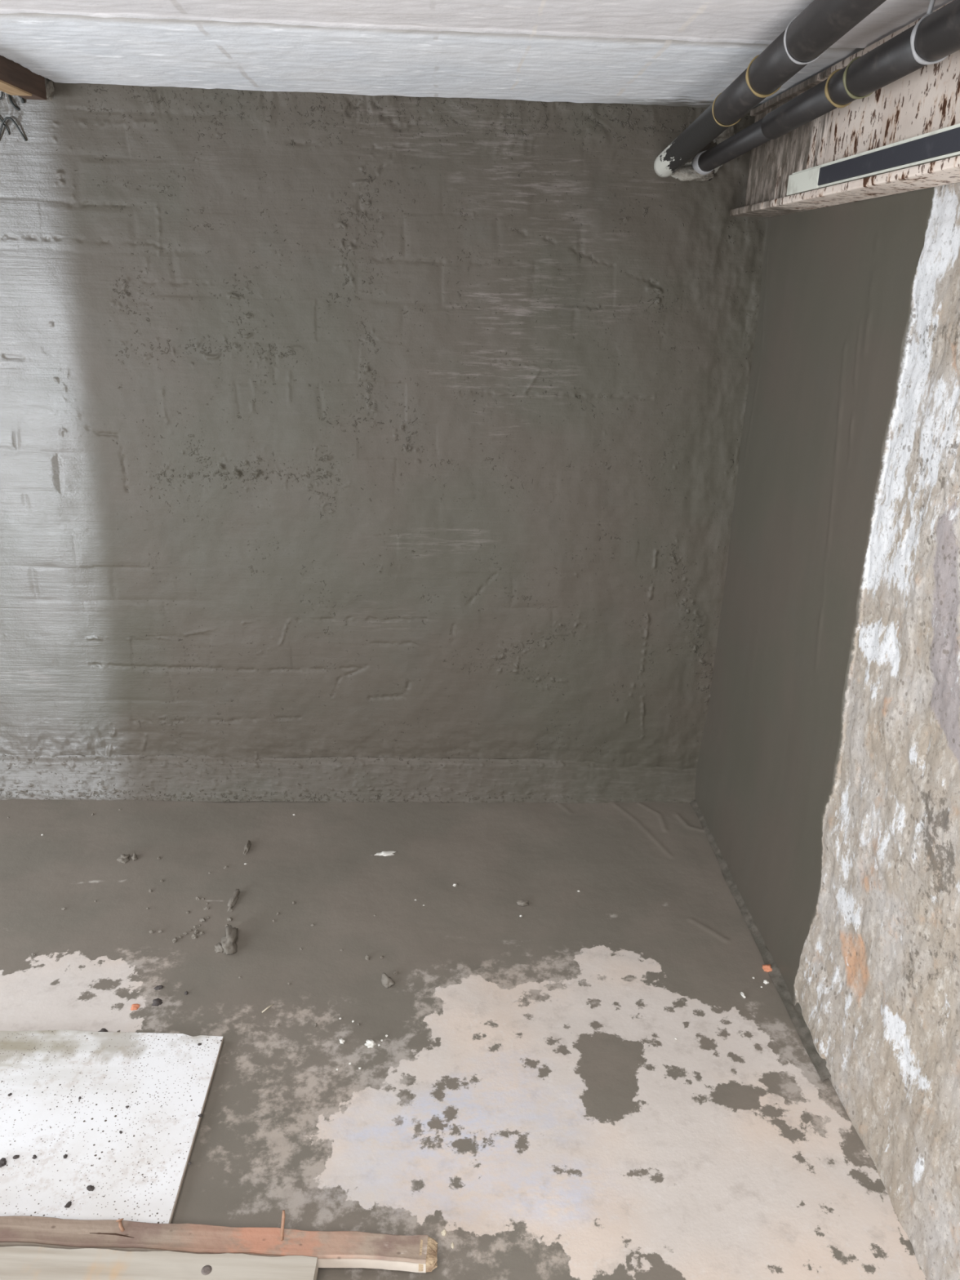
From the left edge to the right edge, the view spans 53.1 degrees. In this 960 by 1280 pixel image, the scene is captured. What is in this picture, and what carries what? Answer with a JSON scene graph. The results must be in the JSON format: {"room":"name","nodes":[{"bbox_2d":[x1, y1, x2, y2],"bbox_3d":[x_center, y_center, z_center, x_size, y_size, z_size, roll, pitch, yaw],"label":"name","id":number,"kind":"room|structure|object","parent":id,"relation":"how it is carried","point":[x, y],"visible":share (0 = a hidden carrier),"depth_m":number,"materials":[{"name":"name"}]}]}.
{"room":"unfinished basement","nodes":[
{"label":"unfinished basement","id":0,"kind":"room"},
{"bbox_2d":[0,80,768,770],"bbox_3d":[-0.675,-0.431,2.747,2.880,2.047,0.027,1,21,-3],"label":"wall","id":1,"kind":"structure","parent":0,"point":[331,424],"depth_m":2.70,"materials":[{"name":"grey concrete"}]},
{"bbox_2d":[0,117,9,134],"bbox_3d":[-1.195,-1.293,2.400,0.031,0.054,0.008,1,21,-3],"label":"wire loop","id":2,"kind":"object","parent":1,"relation":"attached to","point":[5,126],"visible":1,"depth_m":2.40,"materials":[{"name":"grey"}]},
{"bbox_2d":[0,116,26,141],"bbox_3d":[-1.180,-1.272,2.405,0.080,0.066,0.017,1,21,-3],"label":"wire loop","id":3,"kind":"object","parent":1,"relation":"attached to","point":[6,117],"visible":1,"depth_m":2.40,"materials":[{"name":"grey"}]},
{"bbox_2d":[8,94,19,111],"bbox_3d":[-1.159,-1.334,2.385,0.025,0.034,0.012,1,21,-3],"label":"wire loop","id":4,"kind":"object","parent":1,"relation":"attached to","point":[9,95],"visible":1,"depth_m":2.38,"materials":[{"name":"grey metal"}]},
{"bbox_2d":[44,77,54,100],"bbox_3d":[-1.070,-1.357,2.348,0.037,0.061,0.070,1,21,-3],"label":"lump","id":5,"kind":"object","parent":1,"relation":"attached to","point":[50,88],"visible":0.44,"depth_m":2.36,"materials":[{"name":"grey concrete"}]},
{"bbox_2d":[0,753,696,803],"bbox_3d":[-0.710,0.440,3.050,2.860,0.142,0.055,1,21,-3],"label":"trim","id":6,"kind":"structure","parent":1,"relation":"attached to","point":[202,778],"depth_m":3.06,"materials":[{"name":"grey concrete"}]},
{"bbox_2d":[671,165,715,181],"bbox_3d":[0.555,-1.211,2.493,0.116,0.038,0.020,1,21,-3],"label":"lump","id":7,"kind":"object","parent":1,"relation":"attached to","point":[688,173],"visible":0.79,"depth_m":2.49,"materials":[{"name":"grey concrete"}]},
{"bbox_2d":[715,124,733,144],"bbox_3d":[0.624,-1.314,2.457,0.058,0.093,0.020,1,21,-3],"label":"lump","id":8,"kind":"object","parent":1,"relation":"attached to","point":[729,132],"visible":0.28,"depth_m":2.46,"materials":[{"name":"grey concrete"}]},
{"bbox_2d":[653,0,886,177],"bbox_3d":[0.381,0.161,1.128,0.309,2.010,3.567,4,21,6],"label":"drain pipe","id":9,"kind":"object","parent":1,"relation":"attached to","point":[822,23],"visible":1,"depth_m":1.67,"materials":[{"name":"black plastic"}]},
{"bbox_2d":[713,67,765,124],"bbox_3d":[0.516,-1.063,1.866,0.066,0.084,0.230,1,21,-3],"label":"socket","id":10,"kind":"object","parent":9,"relation":"attached to","point":[739,98],"depth_m":1.86,"materials":[{"name":"black plastic"}]},
{"bbox_2d":[748,29,808,94],"bbox_3d":[0.527,-1.008,1.663,0.069,0.084,0.201,1,21,-3],"label":"socket","id":11,"kind":"object","parent":9,"relation":"attached to","point":[777,64],"depth_m":1.66,"materials":[{"name":"black plastic"}]},
{"bbox_2d":[786,0,886,62],"bbox_3d":[0.546,-0.910,1.306,0.069,0.120,0.550,0,21,-3],"label":"socket","id":12,"kind":"object","parent":9,"relation":"attached to","point":[822,23],"depth_m":1.46,"materials":[{"name":"black plastic"}]},
{"bbox_2d":[691,0,959,174],"bbox_3d":[0.649,-1.008,1.750,0.070,0.157,1.596,0,21,-5],"label":"drain pipe","id":13,"kind":"object","parent":1,"relation":"attached to","point":[935,36],"visible":0.98,"depth_m":1.62,"materials":[{"name":"black plastic"}]},
{"bbox_2d":[760,78,836,139],"bbox_3d":[0.636,-1.042,1.884,0.053,0.071,0.331,0,21,-5],"label":"socket","id":14,"kind":"object","parent":13,"relation":"attached to","point":[818,100],"depth_m":1.86,"materials":[{"name":"black plastic"}]},
{"bbox_2d":[827,66,857,105],"bbox_3d":[0.654,-0.982,1.693,0.061,0.061,0.077,1,21,-3],"label":"socket","id":15,"kind":"object","parent":13,"relation":"attached to","point":[840,92],"depth_m":1.69,"materials":[{"name":"black plastic"}]},
{"bbox_2d":[845,24,927,96],"bbox_3d":[0.668,-0.936,1.549,0.060,0.072,0.233,0,21,-5],"label":"socket","id":16,"kind":"object","parent":13,"relation":"attached to","point":[900,55],"depth_m":1.54,"materials":[{"name":"black plastic"}]},
{"bbox_2d":[914,0,959,61],"bbox_3d":[0.700,-0.831,1.218,0.063,0.088,0.470,0,21,-5],"label":"socket","id":17,"kind":"object","parent":13,"relation":"attached to","point":[937,33],"depth_m":1.39,"materials":[{"name":"black plastic"}]},
{"bbox_2d":[0,799,926,1279],"bbox_3d":[-0.666,0.909,2.004,2.870,0.009,2.355,1,21,-3],"label":"floor","id":18,"kind":"structure","parent":0,"point":[530,1096],"depth_m":2.16,"materials":[{"name":"grey concrete"}]},
{"bbox_2d":[97,1028,107,1031],"bbox_3d":[-0.828,0.861,2.107,0.023,0.013,0.024,-8,23,-24],"label":"stone","id":19,"kind":"object","parent":18,"relation":"on","point":[102,1029],"visible":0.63,"depth_m":2.11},
{"bbox_2d":[0,1030,223,1223],"bbox_3d":[-0.970,0.966,1.801,0.846,0.010,0.638,1,21,-3],"label":"board","id":20,"kind":"object","parent":18,"relation":"on","point":[137,1174],"visible":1,"depth_m":1.88,"materials":[{"name":"laminate"}]},
{"bbox_2d":[0,1157,6,1167],"bbox_3d":[-0.885,0.968,1.780,0.015,0.007,0.018,1,21,-3],"label":"crumb","id":21,"kind":"object","parent":20,"relation":"on","point":[2,1162],"visible":1,"depth_m":1.78,"materials":[{"name":"stone"}]},
{"bbox_2d":[13,1155,19,1159],"bbox_3d":[-0.866,0.965,1.794,0.011,0.004,0.009,-6,22,-20],"label":"crumb","id":22,"kind":"object","parent":20,"relation":"on","point":[15,1157],"visible":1,"depth_m":1.79,"materials":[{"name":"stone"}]},
{"bbox_2d":[64,1200,71,1208],"bbox_3d":[-0.731,1.002,1.705,0.010,0.005,0.012,13,24,28],"label":"crumb","id":23,"kind":"object","parent":20,"relation":"on","point":[68,1204],"visible":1,"depth_m":1.70,"materials":[{"name":"stone"}]},
{"bbox_2d":[86,1185,94,1191],"bbox_3d":[-0.704,0.990,1.737,0.014,0.006,0.012,6,21,11],"label":"crumb","id":24,"kind":"object","parent":20,"relation":"on","point":[90,1188],"visible":1,"depth_m":1.74,"materials":[{"name":"stone"}]},
{"bbox_2d":[0,1245,318,1279],"bbox_3d":[-0.646,1.051,1.539,0.750,0.034,0.144,2,21,0],"label":"plank","id":25,"kind":"object","parent":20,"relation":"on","point":[16,1262],"visible":1,"depth_m":1.57,"materials":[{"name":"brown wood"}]},
{"bbox_2d":[0,1209,437,1272],"bbox_3d":[-0.539,1.000,1.624,0.939,0.076,0.051,2,21,1],"label":"plank","id":26,"kind":"object","parent":20,"relation":"on","point":[332,1249],"visible":0.95,"depth_m":1.62,"materials":[{"name":"brown wood"}]},
{"bbox_2d":[116,853,129,863],"bbox_3d":[-1.012,0.617,2.735,0.038,0.016,0.040,11,23,23],"label":"clump","id":27,"kind":"object","parent":18,"relation":"on","point":[124,858],"visible":1,"depth_m":2.73,"materials":[{"name":"grey concrete"}]},
{"bbox_2d":[131,852,137,860],"bbox_3d":[-0.986,0.617,2.741,0.016,0.014,0.033,-5,22,-17],"label":"clump","id":28,"kind":"object","parent":18,"relation":"on","point":[134,857],"visible":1,"depth_m":2.73,"materials":[{"name":"grey concrete"}]},
{"bbox_2d":[130,1004,139,1010],"bbox_3d":[-0.785,0.835,2.187,0.021,0.007,0.020,1,21,-3],"label":"chip","id":29,"kind":"object","parent":18,"relation":"on","point":[135,1006],"visible":1,"depth_m":2.19,"materials":[{"name":"orange brick"}]},
{"bbox_2d":[151,998,162,1006],"bbox_3d":[-0.740,0.828,2.201,0.024,0.014,0.022,1,21,-3],"label":"stone","id":30,"kind":"object","parent":18,"relation":"on","point":[157,1002],"visible":1,"depth_m":2.19,"materials":[{"name":"grey stone"}]},
{"bbox_2d":[153,985,163,990],"bbox_3d":[-0.751,0.813,2.247,0.021,0.008,0.014,-12,25,-32],"label":"stone","id":31,"kind":"object","parent":18,"relation":"on","point":[157,987],"visible":1,"depth_m":2.25,"materials":[{"name":"grey stone"}]},
{"bbox_2d":[172,937,177,942],"bbox_3d":[-0.765,0.751,2.408,0.012,0.008,0.014,-10,23,-27],"label":"crumb","id":32,"kind":"object","parent":18,"relation":"on","point":[175,940],"visible":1,"depth_m":2.41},
{"bbox_2d":[191,933,197,938],"bbox_3d":[-0.720,0.747,2.423,0.016,0.010,0.014,5,21,8],"label":"crumb","id":33,"kind":"object","parent":18,"relation":"on","point":[193,935],"visible":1,"depth_m":2.42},
{"bbox_2d":[199,917,204,922],"bbox_3d":[-0.719,0.723,2.485,0.016,0.010,0.014,1,21,-1],"label":"crumb","id":34,"kind":"object","parent":18,"relation":"on","point":[201,919],"visible":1,"depth_m":2.48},
{"bbox_2d":[214,942,223,952],"bbox_3d":[-0.646,0.761,2.383,0.029,0.016,0.037,1,21,-3],"label":"clump","id":35,"kind":"object","parent":18,"relation":"on","point":[219,947],"visible":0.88,"depth_m":2.38,"materials":[{"name":"grey concrete"}]},
{"bbox_2d":[220,924,237,955],"bbox_3d":[-0.625,0.745,2.397,0.042,0.036,0.116,-1,21,-8],"label":"clump","id":36,"kind":"object","parent":18,"relation":"on","point":[228,944],"visible":1,"depth_m":2.38,"materials":[{"name":"grey concrete"}]},
{"bbox_2d":[226,888,239,911],"bbox_3d":[-0.659,0.692,2.559,0.022,0.019,0.096,3,21,4],"label":"clump","id":37,"kind":"object","parent":18,"relation":"on","point":[232,902],"visible":1,"depth_m":2.56,"materials":[{"name":"grey concrete"}]},
{"bbox_2d":[243,840,251,854],"bbox_3d":[-0.680,0.603,2.800,0.016,0.016,0.082,1,21,-3],"label":"clump","id":38,"kind":"object","parent":18,"relation":"on","point":[247,846],"visible":1,"depth_m":2.79,"materials":[{"name":"grey concrete"}]},
{"bbox_2d":[338,1038,345,1044],"bbox_3d":[-0.303,0.879,2.108,0.014,0.008,0.015,1,21,-3],"label":"chip","id":39,"kind":"object","parent":18,"relation":"on","point":[342,1041],"visible":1,"depth_m":2.11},
{"bbox_2d":[364,954,369,959],"bbox_3d":[-0.277,0.781,2.367,0.014,0.008,0.012,15,25,32],"label":"crumb","id":40,"kind":"object","parent":18,"relation":"on","point":[366,957],"visible":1,"depth_m":2.37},
{"bbox_2d":[364,1039,376,1048],"bbox_3d":[-0.240,0.880,2.102,0.025,0.012,0.024,1,21,-3],"label":"chip","id":41,"kind":"object","parent":18,"relation":"on","point":[371,1043],"visible":1,"depth_m":2.10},
{"bbox_2d":[373,850,396,856],"bbox_3d":[-0.277,0.622,2.798,0.069,0.005,0.034,1,21,-3],"label":"flake","id":42,"kind":"object","parent":18,"relation":"on","point":[389,852],"visible":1,"depth_m":2.79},
{"bbox_2d":[381,973,395,988],"bbox_3d":[-0.221,0.807,2.286,0.028,0.022,0.041,-8,23,-24],"label":"clump","id":43,"kind":"object","parent":18,"relation":"on","point":[386,981],"visible":1,"depth_m":2.28,"materials":[{"name":"grey concrete"}]},
{"bbox_2d":[440,1228,446,1235],"bbox_3d":[-0.064,1.042,1.691,0.010,0.008,0.012,1,21,-3],"label":"chip","id":44,"kind":"object","parent":18,"relation":"on","point":[443,1232],"visible":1,"depth_m":1.69,"materials":[{"name":"beige stone"}]},
{"bbox_2d":[515,899,528,906],"bbox_3d":[0.115,0.708,2.591,0.037,0.011,0.018,1,21,-3],"label":"clump","id":45,"kind":"object","parent":18,"relation":"on","point":[522,903],"visible":1,"depth_m":2.59,"materials":[{"name":"grey concrete"}]},
{"bbox_2d":[740,991,746,998],"bbox_3d":[0.625,0.842,2.282,0.007,0.006,0.022,-2,21,-10],"label":"chip","id":46,"kind":"object","parent":18,"relation":"on","point":[742,993],"visible":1,"depth_m":2.28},
{"bbox_2d":[762,964,772,972],"bbox_3d":[0.713,0.808,2.368,0.032,0.014,0.030,1,21,-3],"label":"chip","id":47,"kind":"object","parent":18,"relation":"on","point":[766,968],"visible":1,"depth_m":2.36,"materials":[{"name":"orange brick"}]},
{"bbox_2d":[0,0,952,109],"bbox_3d":[-0.080,-1.041,1.555,1.878,0.013,1.848,1,21,-3],"label":"ceiling","id":48,"kind":"structure","parent":0,"point":[660,52],"depth_m":1.87,"materials":[{"name":"white concrete"}]},
{"bbox_2d":[694,182,959,1279],"bbox_3d":[0.789,0.040,1.625,0.048,2.037,2.554,1,21,-3],"label":"wall","id":49,"kind":"structure","parent":0,"point":[828,777],"depth_m":1.96,"materials":[{"name":"grey concrete"}]},
{"bbox_2d":[689,800,831,1080],"bbox_3d":[0.717,0.720,2.575,0.038,0.028,1.155,1,21,-3],"label":"trim","id":50,"kind":"structure","parent":49,"relation":"attached to","point":[794,1011],"depth_m":2.36,"materials":[{"name":"grey concrete"}]},
{"bbox_2d":[729,0,959,217],"bbox_3d":[0.748,-0.908,1.630,0.110,0.248,1.835,1,21,-3],"label":"steel beam","id":51,"kind":"structure","parent":49,"relation":"on","point":[926,100],"depth_m":1.83,"materials":[{"name":"beige metal"}]},
{"bbox_2d":[786,123,959,195],"bbox_3d":[0.717,-0.763,1.478,0.035,0.046,1.350,1,21,-3],"label":"strip","id":52,"kind":"object","parent":51,"relation":"on","point":[942,144],"visible":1,"depth_m":1.66,"materials":[{"name":"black plastic"}]},
{"bbox_3d":[-0.024,-1.131,1.497,1.983,0.188,2.100,1,21,-3],"label":"ceiling","id":53,"kind":"structure","parent":0,"visible":0},
{"bbox_2d":[0,55,46,99],"bbox_3d":[-1.049,-1.113,1.617,0.052,0.142,1.485,1,21,-3],"label":"timber beam","id":54,"kind":"structure","parent":53,"relation":"attached to","point":[15,79],"depth_m":2.20,"materials":[{"name":"brown wood"}]}
]}

